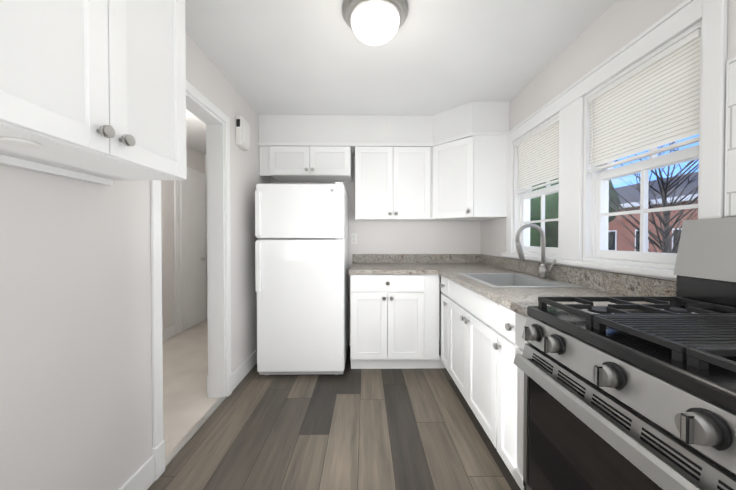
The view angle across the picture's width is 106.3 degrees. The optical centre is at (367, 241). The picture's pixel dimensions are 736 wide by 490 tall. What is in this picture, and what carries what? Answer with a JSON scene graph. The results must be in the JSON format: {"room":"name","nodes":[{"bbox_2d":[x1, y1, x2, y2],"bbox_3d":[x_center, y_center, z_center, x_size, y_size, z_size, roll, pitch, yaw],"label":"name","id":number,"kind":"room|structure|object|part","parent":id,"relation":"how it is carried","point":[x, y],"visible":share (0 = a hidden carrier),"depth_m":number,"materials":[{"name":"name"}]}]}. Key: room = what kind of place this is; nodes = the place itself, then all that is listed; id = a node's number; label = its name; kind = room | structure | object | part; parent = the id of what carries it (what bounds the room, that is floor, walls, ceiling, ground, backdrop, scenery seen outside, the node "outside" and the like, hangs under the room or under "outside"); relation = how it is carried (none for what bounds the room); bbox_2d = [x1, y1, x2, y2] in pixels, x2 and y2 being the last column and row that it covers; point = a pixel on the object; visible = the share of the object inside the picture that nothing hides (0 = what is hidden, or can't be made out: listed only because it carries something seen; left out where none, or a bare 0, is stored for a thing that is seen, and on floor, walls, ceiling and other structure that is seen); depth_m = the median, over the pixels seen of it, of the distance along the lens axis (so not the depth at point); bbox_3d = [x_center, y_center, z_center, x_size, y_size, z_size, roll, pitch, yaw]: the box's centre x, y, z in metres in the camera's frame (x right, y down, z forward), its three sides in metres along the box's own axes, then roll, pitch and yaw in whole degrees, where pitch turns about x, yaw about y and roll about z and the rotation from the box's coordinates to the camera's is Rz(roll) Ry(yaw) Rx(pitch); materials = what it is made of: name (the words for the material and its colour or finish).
{"room":"kitchen","nodes":[
{"label":"kitchen","id":0,"kind":"room"},
{"bbox_2d":[0,31,269,489],"bbox_3d":[-1.115,-0.017,0.839,0.120,2.400,4.400,0,1,-1],"label":"wall","id":1,"kind":"structure","parent":0,"point":[75,346],"depth_m":1.04,"materials":[{"name":"beige paint"}]},
{"bbox_2d":[0,0,186,183],"bbox_3d":[-0.890,-0.727,0.742,0.325,0.970,0.730,0,1,-1],"label":"upper cabinet","id":2,"kind":"object","parent":1,"relation":"attached to","point":[92,91],"depth_m":0.76,"materials":[{"name":"white wood"}]},
{"bbox_2d":[118,455,154,489],"bbox_3d":[-1.039,1.128,0.004,0.016,0.130,2.700,0,1,-1],"label":"baseboard","id":3,"kind":"structure","parent":1,"relation":"attached to","point":[142,477],"depth_m":1.28,"materials":[{"name":"white wood"}]},
{"bbox_2d":[150,80,231,480],"bbox_3d":[-1.124,0.120,1.730,0.164,2.105,0.778,0,1,-1],"label":"door frame","id":4,"kind":"structure","parent":1,"relation":"attached to","point":[219,380],"depth_m":2.04,"materials":[{"name":"white wood"}]},
{"bbox_2d":[165,396,226,467],"bbox_3d":[-1.076,1.169,1.743,0.047,0.007,0.656,0,1,-1],"label":"trim","id":5,"kind":"structure","parent":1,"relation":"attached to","point":[178,447],"depth_m":1.68,"materials":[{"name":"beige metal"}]},
{"bbox_2d":[236,116,249,150],"bbox_3d":[-1.041,-0.897,2.303,0.058,0.235,0.163,0,1,-1],"label":"door chime","id":6,"kind":"object","parent":1,"relation":"attached to","point":[242,133],"visible":1,"depth_m":2.24,"materials":[{"name":"white plastic"}]},
{"bbox_2d":[232,349,256,390],"bbox_3d":[-1.064,1.097,2.592,0.016,0.130,0.919,0,1,-1],"label":"baseboard","id":7,"kind":"structure","parent":1,"relation":"attached to","point":[238,375],"depth_m":2.34,"materials":[{"name":"white wood"}]},
{"bbox_2d":[161,146,204,329],"bbox_3d":[-2.425,-0.023,1.326,0.150,2.400,5.400,0,1,-1],"label":"wall","id":8,"kind":"structure","parent":0,"point":[195,159],"depth_m":3.29,"materials":[{"name":"beige paint"}]},
{"bbox_2d":[162,325,175,341],"bbox_3d":[-2.339,1.114,1.013,0.016,0.126,4.745,0,1,-1],"label":"baseboard","id":9,"kind":"structure","parent":8,"relation":"attached to","point":[169,332],"depth_m":3.26,"materials":[{"name":"white wood"}]},
{"bbox_2d":[174,167,205,334],"bbox_3d":[-2.363,0.089,3.693,0.020,2.120,0.630,0,1,-1],"label":"door frame","id":10,"kind":"structure","parent":8,"relation":"attached to","point":[190,171],"depth_m":3.42,"materials":[{"name":"white wood"}]},
{"bbox_2d":[180,173,204,331],"bbox_3d":[-2.327,0.128,3.694,0.089,2.018,0.460,0,1,-1],"label":"closet door","id":11,"kind":"structure","parent":8,"relation":"in","point":[192,258],"depth_m":3.65,"materials":[{"name":"white wood"}]},
{"bbox_2d":[162,319,218,456],"bbox_3d":[-1.796,1.224,1.422,1.410,0.104,5.550,0,1,-1],"label":"floor","id":12,"kind":"structure","parent":0,"point":[188,403],"depth_m":2.26,"materials":[{"name":"beige carpet"}]},
{"bbox_2d":[204,155,206,310],"bbox_3d":[-1.858,-0.056,4.106,1.340,2.400,0.150,0,1,-1],"label":"wall","id":13,"kind":"structure","parent":0,"point":[206,227],"depth_m":4.01,"materials":[{"name":"beige paint"}]},
{"bbox_2d":[147,345,520,489],"bbox_3d":[0.172,1.232,0.876,2.695,0.100,4.420,0,1,-1],"label":"floor","id":14,"kind":"structure","parent":0,"point":[349,428],"depth_m":1.63,"materials":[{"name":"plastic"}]},
{"bbox_2d":[255,182,348,374],"bbox_3d":[-0.581,0.325,2.666,0.745,1.672,0.704,0,1,-1],"label":"refrigerator","id":15,"kind":"object","parent":14,"relation":"on","point":[302,263],"visible":1,"depth_m":2.35,"materials":[{"name":"white metal"}]},
{"bbox_2d":[350,274,444,368],"bbox_3d":[0.283,0.722,2.724,0.883,0.876,0.665,0,1,-1],"label":"base cabinet","id":16,"kind":"object","parent":14,"relation":"on","point":[394,321],"visible":0.92,"depth_m":2.43,"materials":[{"name":"white wood"}]},
{"bbox_2d":[349,224,676,316],"bbox_3d":[0.546,0.209,2.062,1.417,0.660,1.987,0,1,-1],"label":"countertop","id":17,"kind":"structure","parent":16,"relation":"on","point":[521,284],"depth_m":1.83,"materials":[{"name":"stone"}]},
{"bbox_2d":[457,273,585,287],"bbox_3d":[0.957,0.397,1.844,0.525,0.290,0.600,0,1,-1],"label":"sink","id":18,"kind":"object","parent":17,"relation":"in","point":[490,280],"depth_m":1.91,"materials":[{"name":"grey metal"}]},
{"bbox_2d":[515,224,555,280],"bbox_3d":[1.092,0.067,1.842,0.222,0.370,0.170,0,1,-1],"label":"faucet","id":19,"kind":"object","parent":17,"relation":"on","point":[543,271],"depth_m":1.83,"materials":[{"name":"silver metal"}]},
{"bbox_2d":[440,276,450,371],"bbox_3d":[0.927,0.727,2.354,0.645,0.876,0.333,0,1,-1],"label":"base cabinet","id":20,"kind":"object","parent":14,"relation":"on","point":[444,285],"visible":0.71,"depth_m":2.30,"materials":[{"name":"white wood"}]},
{"bbox_2d":[449,280,500,448],"bbox_3d":[0.933,0.733,1.787,0.645,0.876,0.798,0,1,-1],"label":"base cabinet","id":21,"kind":"object","parent":14,"relation":"on","point":[473,332],"visible":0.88,"depth_m":1.66,"materials":[{"name":"white wood"}]},
{"bbox_2d":[493,304,527,489],"bbox_3d":[0.938,0.740,1.232,0.645,0.876,0.308,0,1,-1],"label":"base cabinet","id":22,"kind":"object","parent":14,"relation":"on","point":[508,346],"visible":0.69,"depth_m":1.26,"materials":[{"name":"white wood"}]},
{"bbox_2d":[514,217,735,489],"bbox_3d":[0.908,0.553,0.693,0.715,1.262,0.760,0,1,-1],"label":"gas range","id":23,"kind":"object","parent":14,"relation":"on","point":[622,393],"visible":1,"depth_m":0.72,"materials":[{"name":"silver metal"}]},
{"bbox_2d":[270,156,480,345],"bbox_3d":[0.150,-0.044,3.126,2.695,2.400,0.150,0,1,-1],"label":"wall","id":24,"kind":"structure","parent":0,"point":[418,237],"depth_m":3.05,"materials":[{"name":"beige paint"}]},
{"bbox_2d":[259,146,351,181],"bbox_3d":[-0.623,-0.794,2.854,0.899,0.285,0.355,0,1,-1],"label":"upper cabinet","id":25,"kind":"object","parent":24,"relation":"attached to","point":[306,163],"visible":1,"depth_m":2.72,"materials":[{"name":"white wood"}]},
{"bbox_2d":[351,233,356,243],"bbox_3d":[-0.154,-0.029,3.044,0.070,0.115,0.008,0,1,-1],"label":"outlet","id":26,"kind":"object","parent":24,"relation":"attached to","point":[353,238],"visible":1,"depth_m":3.04,"materials":[{"name":"white plastic"}]},
{"bbox_2d":[355,146,430,220],"bbox_3d":[0.245,-0.579,2.865,0.750,0.715,0.355,0,1,-1],"label":"upper cabinet","id":27,"kind":"object","parent":24,"relation":"attached to","point":[392,183],"visible":1,"depth_m":2.73,"materials":[{"name":"white wood"}]},
{"bbox_2d":[426,136,506,220],"bbox_3d":[0.935,-0.577,2.737,0.625,0.715,0.626,0,1,-1],"label":"upper cabinet","id":28,"kind":"object","parent":24,"relation":"attached to","point":[468,178],"visible":1,"depth_m":2.46,"materials":[{"name":"white wood"}]},
{"bbox_3d":[0.779,-0.576,2.572,0.407,0.709,0.050,1,1,44],"label":"cabinet corner door","id":29,"kind":"part","parent":28,"relation":"part of","materials":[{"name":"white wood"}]},
{"bbox_2d":[185,0,616,154],"bbox_3d":[-0.493,-1.298,1.330,4.015,0.150,5.700,0,1,-1],"label":"ceiling","id":30,"kind":"structure","parent":0,"point":[306,57],"depth_m":1.80,"materials":[{"name":"paint"}]},
{"bbox_2d":[342,0,407,45],"bbox_3d":[0.038,-1.141,1.467,0.348,0.168,0.348,0,1,-1],"label":"flush-mount ceiling light","id":31,"kind":"object","parent":30,"relation":"attached to","point":[374,22],"visible":1,"depth_m":1.40,"materials":[{"name":"white glass"}]},
{"bbox_2d":[258,101,509,155],"bbox_3d":[0.088,-1.087,2.726,2.319,0.304,0.619,0,1,-1],"label":"soffit bulkhead","id":32,"kind":"object","parent":30,"relation":"attached to","point":[479,118],"visible":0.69,"depth_m":2.70,"materials":[{"name":"paint"}]},
{"bbox_2d":[480,0,735,280],"bbox_3d":[1.337,-0.018,0.863,0.135,2.400,4.400,0,1,-1],"label":"wall","id":33,"kind":"structure","parent":0,"point":[616,26],"depth_m":1.60,"materials":[{"name":"beige paint"}]},
{"bbox_2d":[513,113,558,257],"bbox_3d":[1.325,-0.372,2.089,0.133,0.960,0.580,0,1,-1],"label":"window unit","id":34,"kind":"structure","parent":33,"relation":"in","point":[522,210],"depth_m":2.26,"materials":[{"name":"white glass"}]},
{"bbox_2d":[501,0,727,280],"bbox_3d":[1.302,-0.399,1.723,0.186,1.104,1.520,0,1,-1],"label":"window unit","id":35,"kind":"structure","parent":33,"relation":"in","point":[596,200],"depth_m":1.34,"materials":[{"name":"white wood"}]},
{"bbox_2d":[516,117,558,197],"bbox_3d":[1.271,-0.595,2.086,0.037,0.470,0.532,0,1,-1],"label":"mini blind","id":36,"kind":"object","parent":35,"relation":"attached to","point":[538,156],"visible":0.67,"depth_m":2.05,"materials":[{"name":"white plastic"}]},
{"bbox_2d":[588,28,699,178],"bbox_3d":[1.278,-0.586,1.326,0.037,0.470,0.532,0,1,-1],"label":"mini blind","id":37,"kind":"object","parent":35,"relation":"attached to","point":[651,103],"visible":0.92,"depth_m":1.25,"materials":[{"name":"white plastic"}]},
{"bbox_2d":[724,57,735,215],"bbox_3d":[1.265,-0.356,0.565,0.008,0.543,0.813,0,1,-1],"label":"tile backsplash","id":38,"kind":"structure","parent":33,"relation":"attached to","point":[730,174],"depth_m":0.96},
{"label":"outside","id":39,"kind":"structure","parent":0,"visible":0},
{"bbox_3d":[30.820,4.312,15.257,58.110,0.200,90.000,0,1,-1],"label":"ground","id":40,"kind":"structure","parent":39,"visible":0},
{"bbox_2d":[530,178,620,247],"bbox_3d":[8.311,-0.036,12.784,4.371,8.562,5.851,0,1,-1],"label":"tree","id":41,"kind":"object","parent":40,"relation":"on","point":[534,214],"depth_m":10.87,"materials":[{"name":"green plant"}]},
{"bbox_2d":[608,172,697,252],"bbox_3d":[21.623,-0.478,39.612,10.620,8.800,61.400,0,1,-1],"label":"building","id":42,"kind":"structure","parent":40,"relation":"on","point":[614,234],"depth_m":17.39,"materials":[{"name":"brick"}]},
{"bbox_2d":[609,142,698,253],"bbox_3d":[8.228,0.180,7.459,4.298,8.253,3.910,0,1,-1],"label":"tree","id":43,"kind":"object","parent":40,"relation":"on","point":[665,235],"depth_m":7.54,"materials":[{"name":"brown plant"}]}
]}

